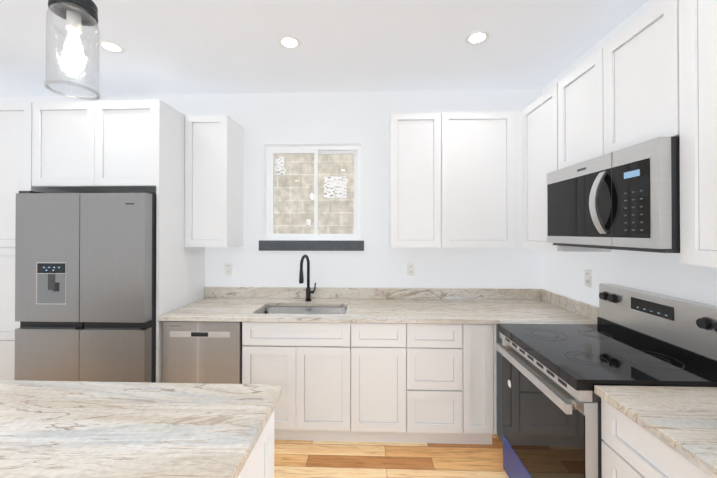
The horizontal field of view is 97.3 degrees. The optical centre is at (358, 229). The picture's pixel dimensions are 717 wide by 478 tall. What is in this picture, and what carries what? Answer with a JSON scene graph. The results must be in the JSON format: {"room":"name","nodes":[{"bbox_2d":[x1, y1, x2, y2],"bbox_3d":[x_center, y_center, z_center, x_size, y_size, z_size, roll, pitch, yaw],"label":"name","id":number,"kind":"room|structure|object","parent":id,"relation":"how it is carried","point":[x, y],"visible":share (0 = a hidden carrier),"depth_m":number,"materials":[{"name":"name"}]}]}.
{"room":"kitchen","nodes":[
{"label":"kitchen","id":0,"kind":"room"},
{"bbox_2d":[0,89,541,325],"bbox_3d":[-0.964,0.141,2.923,5.470,2.756,0.160,0,0,2],"label":"wall","id":1,"kind":"structure","parent":0,"point":[298,119],"depth_m":2.82,"materials":[{"name":"paint"}]},
{"bbox_2d":[32,100,156,192],"bbox_3d":[-1.881,-0.618,2.566,0.925,0.610,0.618,0,0,2],"label":"upper cabinet","id":2,"kind":"object","parent":1,"relation":"attached to","point":[94,146],"visible":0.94,"depth_m":2.27,"materials":[{"name":"white wood"}]},
{"bbox_2d":[184,115,243,246],"bbox_3d":[-1.216,-0.391,2.687,0.348,1.062,0.330,0,0,2],"label":"upper cabinet","id":3,"kind":"object","parent":1,"relation":"attached to","point":[214,182],"visible":1,"depth_m":2.53,"materials":[{"name":"white wood"}]},
{"bbox_2d":[225,262,232,274],"bbox_3d":[-1.172,0.351,2.844,0.072,0.118,0.007,0,0,2],"label":"electrical outlet","id":4,"kind":"object","parent":1,"relation":"attached to","point":[228,268],"visible":1,"depth_m":2.84,"materials":[{"name":"white plastic"}]},
{"bbox_2d":[259,240,363,250],"bbox_3d":[-0.421,0.139,2.813,0.942,0.091,0.021,0,0,2],"label":"window sill","id":5,"kind":"structure","parent":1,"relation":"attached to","point":[297,245],"depth_m":2.80,"materials":[{"name":"stone"}]},
{"bbox_2d":[266,146,359,239],"bbox_3d":[-0.415,-0.338,2.945,0.875,0.869,0.065,0,0,2],"label":"window","id":6,"kind":"structure","parent":1,"relation":"in","point":[316,151],"depth_m":2.93,"materials":[{"name":"plastic"}]},
{"bbox_2d":[276,157,346,226],"bbox_3d":[-0.440,-0.356,2.938,0.658,0.650,0.030,0,0,2],"label":"window sticker","id":7,"kind":"object","parent":6,"relation":"attached to","point":[335,186],"visible":1,"depth_m":2.94,"materials":[{"name":"paper"}]},
{"bbox_2d":[407,263,414,275],"bbox_3d":[0.462,0.347,2.790,0.072,0.118,0.007,0,0,2],"label":"electrical outlet","id":8,"kind":"object","parent":1,"relation":"attached to","point":[410,269],"visible":1,"depth_m":2.79,"materials":[{"name":"white plastic"}]},
{"bbox_2d":[388,111,521,247],"bbox_3d":[0.765,-0.392,2.621,1.014,1.062,0.330,0,0,2],"label":"upper cabinet","id":9,"kind":"object","parent":1,"relation":"attached to","point":[454,179],"visible":1,"depth_m":2.46,"materials":[{"name":"white wood"}]},
{"bbox_2d":[0,0,648,96],"bbox_3d":[-1.060,-1.314,0.053,5.470,0.120,5.920,0,0,2],"label":"ceiling","id":10,"kind":"structure","parent":0,"point":[200,46],"depth_m":2.11,"materials":[{"name":"paint"}]},
{"bbox_2d":[44,0,100,100],"bbox_3d":[-0.860,-0.832,0.954,0.127,0.831,0.127,0,0,2],"label":"pendant lamp","id":11,"kind":"object","parent":10,"relation":"hanging from","point":[75,14],"visible":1,"depth_m":0.94,"materials":[{"name":"clear glass"}]},
{"bbox_2d":[97,40,125,53],"bbox_3d":[-1.675,-1.239,2.139,0.156,0.004,0.156,0,0,2],"label":"recessed light","id":12,"kind":"object","parent":10,"relation":"in","point":[110,46],"visible":0.85,"depth_m":2.14,"materials":[{"name":"white plastic"}]},
{"bbox_2d":[277,35,300,49],"bbox_3d":[-0.457,-1.240,2.088,0.156,0.004,0.156,0,0,2],"label":"recessed light","id":13,"kind":"object","parent":10,"relation":"in","point":[288,42],"visible":1,"depth_m":2.09,"materials":[{"name":"white plastic"}]},
{"bbox_2d":[465,30,489,44],"bbox_3d":[0.767,-1.240,2.038,0.156,0.004,0.156,0,0,2],"label":"recessed light","id":14,"kind":"object","parent":10,"relation":"in","point":[477,37],"visible":1,"depth_m":2.03,"materials":[{"name":"white plastic"}]},
{"bbox_2d":[274,434,508,477],"bbox_3d":[-1.060,1.552,0.036,5.470,0.100,5.920,0,0,2],"label":"floor","id":15,"kind":"structure","parent":0,"point":[316,459],"depth_m":2.07,"materials":[{"name":"brown wood"}]},
{"bbox_2d":[0,102,76,379],"bbox_3d":[-2.674,0.297,2.587,0.654,2.440,0.618,0,0,2],"label":"pantry cabinet","id":16,"kind":"object","parent":15,"relation":"on","point":[15,147],"visible":0.23,"depth_m":2.29,"materials":[{"name":"white wood"}]},
{"bbox_2d":[14,190,155,382],"bbox_3d":[-1.884,0.625,2.487,0.908,1.784,0.706,0,0,2],"label":"refrigerator","id":17,"kind":"object","parent":15,"relation":"on","point":[85,286],"visible":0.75,"depth_m":2.14,"materials":[{"name":"grey metal"}]},
{"bbox_2d":[156,99,204,382],"bbox_3d":[-1.407,0.297,2.539,0.020,2.440,0.630,0,0,2],"label":"panel","id":18,"kind":"object","parent":15,"relation":"on","point":[180,274],"visible":0.5,"depth_m":2.37,"materials":[{"name":"white wood"}]},
{"bbox_2d":[162,321,242,383],"bbox_3d":[-1.102,1.079,2.515,0.573,0.875,0.593,0,0,2],"label":"dishwasher","id":19,"kind":"object","parent":15,"relation":"on","point":[201,352],"visible":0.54,"depth_m":2.22,"materials":[{"name":"grey metal"}]},
{"bbox_2d":[240,396,280,477],"bbox_3d":[-1.539,1.060,0.180,2.403,0.887,2.070,0,0,2],"label":"kitchen island","id":20,"kind":"object","parent":15,"relation":"on","point":[261,465],"depth_m":1.05,"materials":[{"name":"white wood"}]},
{"bbox_2d":[0,380,282,477],"bbox_3d":[-1.551,0.599,0.175,2.458,0.032,2.136,0,0,2],"label":"island countertop","id":21,"kind":"structure","parent":20,"relation":"on","point":[49,429],"depth_m":0.94,"materials":[{"name":"beige stone"}]},
{"bbox_2d":[242,322,361,441],"bbox_3d":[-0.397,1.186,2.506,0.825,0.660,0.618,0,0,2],"label":"base cabinet","id":22,"kind":"object","parent":15,"relation":"on","point":[321,398],"depth_m":2.20,"materials":[{"name":"white wood"}]},
{"bbox_2d":[338,323,409,442],"bbox_3d":[0.119,1.078,2.490,0.445,0.876,0.618,0,0,2],"label":"base cabinet","id":23,"kind":"object","parent":15,"relation":"on","point":[396,382],"depth_m":2.19,"materials":[{"name":"white wood"}]},
{"bbox_2d":[410,323,473,443],"bbox_3d":[0.530,1.078,2.476,0.498,0.876,0.618,0,0,2],"label":"base cabinet","id":24,"kind":"object","parent":15,"relation":"on","point":[441,355],"depth_m":2.17,"materials":[{"name":"white wood"}]},
{"bbox_2d":[158,287,584,323],"bbox_3d":[0.100,0.574,2.474,2.992,0.129,0.659,0,0,2],"label":"countertop","id":25,"kind":"structure","parent":24,"relation":"on","point":[218,304],"depth_m":2.61,"materials":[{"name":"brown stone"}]},
{"bbox_2d":[257,306,346,313],"bbox_3d":[-0.429,0.737,2.451,0.728,0.194,0.398,0,0,2],"label":"sink","id":26,"kind":"object","parent":25,"relation":"in","point":[300,310],"visible":0.12,"depth_m":2.62,"materials":[{"name":"metal"}]},
{"bbox_2d":[299,255,315,300],"bbox_3d":[-0.423,0.406,2.638,0.116,0.402,0.193,0,0,2],"label":"faucet","id":27,"kind":"object","parent":25,"relation":"on","point":[309,292],"visible":1,"depth_m":2.69,"materials":[{"name":"black metal"}]},
{"bbox_2d":[474,324,496,444],"bbox_3d":[0.839,1.078,2.466,0.226,0.876,0.618,0,0,2],"label":"base cabinet","id":28,"kind":"object","parent":15,"relation":"on","point":[485,426],"depth_m":2.16,"materials":[{"name":"white wood"}]},
{"bbox_2d":[496,324,502,442],"bbox_3d":[1.261,1.076,2.054,0.640,0.876,0.175,0,0,2],"label":"base cabinet","id":29,"kind":"object","parent":15,"relation":"on","point":[499,402],"depth_m":2.11,"materials":[{"name":"white wood"}]},
{"bbox_2d":[494,303,598,323],"bbox_3d":[1.256,0.572,2.036,0.652,0.129,0.138,0,0,2],"label":"countertop","id":30,"kind":"structure","parent":29,"relation":"on","point":[504,313],"depth_m":2.23,"materials":[{"name":"brown stone"}]},
{"bbox_2d":[497,283,716,477],"bbox_3d":[1.198,0.920,1.588,0.716,1.182,0.753,0,0,2],"label":"range","id":31,"kind":"object","parent":15,"relation":"on","point":[553,375],"visible":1,"depth_m":1.48,"materials":[{"name":"grey metal"}]},
{"bbox_2d":[601,398,711,477],"bbox_3d":[1.234,1.069,0.899,0.618,0.876,0.610,0,0,2],"label":"base cabinet","id":32,"kind":"object","parent":15,"relation":"on","point":[630,448],"depth_m":1.07,"materials":[{"name":"white wood"}]},
{"bbox_2d":[594,385,716,477],"bbox_3d":[1.199,0.561,0.188,0.644,0.129,2.043,0,0,2],"label":"countertop","id":33,"kind":"structure","parent":32,"relation":"on","point":[682,421],"depth_m":1.03,"materials":[{"name":"brown stone"}]},
{"bbox_2d":[542,0,716,306],"bbox_3d":[1.594,0.124,-0.044,0.160,2.756,5.600,0,0,2],"label":"wall","id":34,"kind":"structure","parent":0,"point":[668,274],"depth_m":1.88,"materials":[{"name":"paint"}]},
{"bbox_2d":[522,80,611,251],"bbox_3d":[1.421,-0.394,2.173,0.328,1.062,0.518,0,0,2],"label":"upper cabinet","id":35,"kind":"object","parent":34,"relation":"attached to","point":[542,119],"depth_m":2.20,"materials":[{"name":"white wood"}]},
{"bbox_2d":[562,58,589,167],"bbox_3d":[1.407,-0.644,1.754,0.328,0.568,0.443,0,0,2],"label":"upper cabinet","id":36,"kind":"object","parent":34,"relation":"attached to","point":[576,85],"depth_m":1.82,"materials":[{"name":"white wood"}]},
{"bbox_2d":[584,269,591,286],"bbox_3d":[1.583,0.330,2.176,0.007,0.118,0.072,0,0,2],"label":"outlet","id":37,"kind":"object","parent":34,"relation":"attached to","point":[588,277],"visible":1,"depth_m":2.17,"materials":[{"name":"white plastic"}]},
{"bbox_2d":[590,0,677,158],"bbox_3d":[1.396,-0.646,1.426,0.328,0.568,0.446,0,0,2],"label":"upper cabinet","id":38,"kind":"object","parent":34,"relation":"attached to","point":[650,74],"depth_m":1.40,"materials":[{"name":"white wood"}]},
{"bbox_2d":[547,136,679,252],"bbox_3d":[1.337,-0.133,1.589,0.458,0.448,0.767,0,0,2],"label":"microwave","id":39,"kind":"object","parent":38,"relation":"attached to","point":[627,198],"visible":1,"depth_m":1.39,"materials":[{"name":"silver metal"}]},
{"bbox_2d":[678,0,716,267],"bbox_3d":[1.381,-0.401,0.973,0.328,1.062,0.576,0,0,2],"label":"upper cabinet","id":40,"kind":"object","parent":34,"relation":"attached to","point":[697,19],"depth_m":1.15,"materials":[{"name":"white wood"}]},
{"label":"outside","id":41,"kind":"structure","parent":0,"visible":0},
{"bbox_2d":[274,154,353,233],"bbox_3d":[-0.371,-0.469,4.978,5.400,4.400,0.100,0,0,2],"label":"wall","id":42,"kind":"structure","parent":41,"point":[296,192],"depth_m":4.94,"materials":[{"name":"concrete"}]}
]}

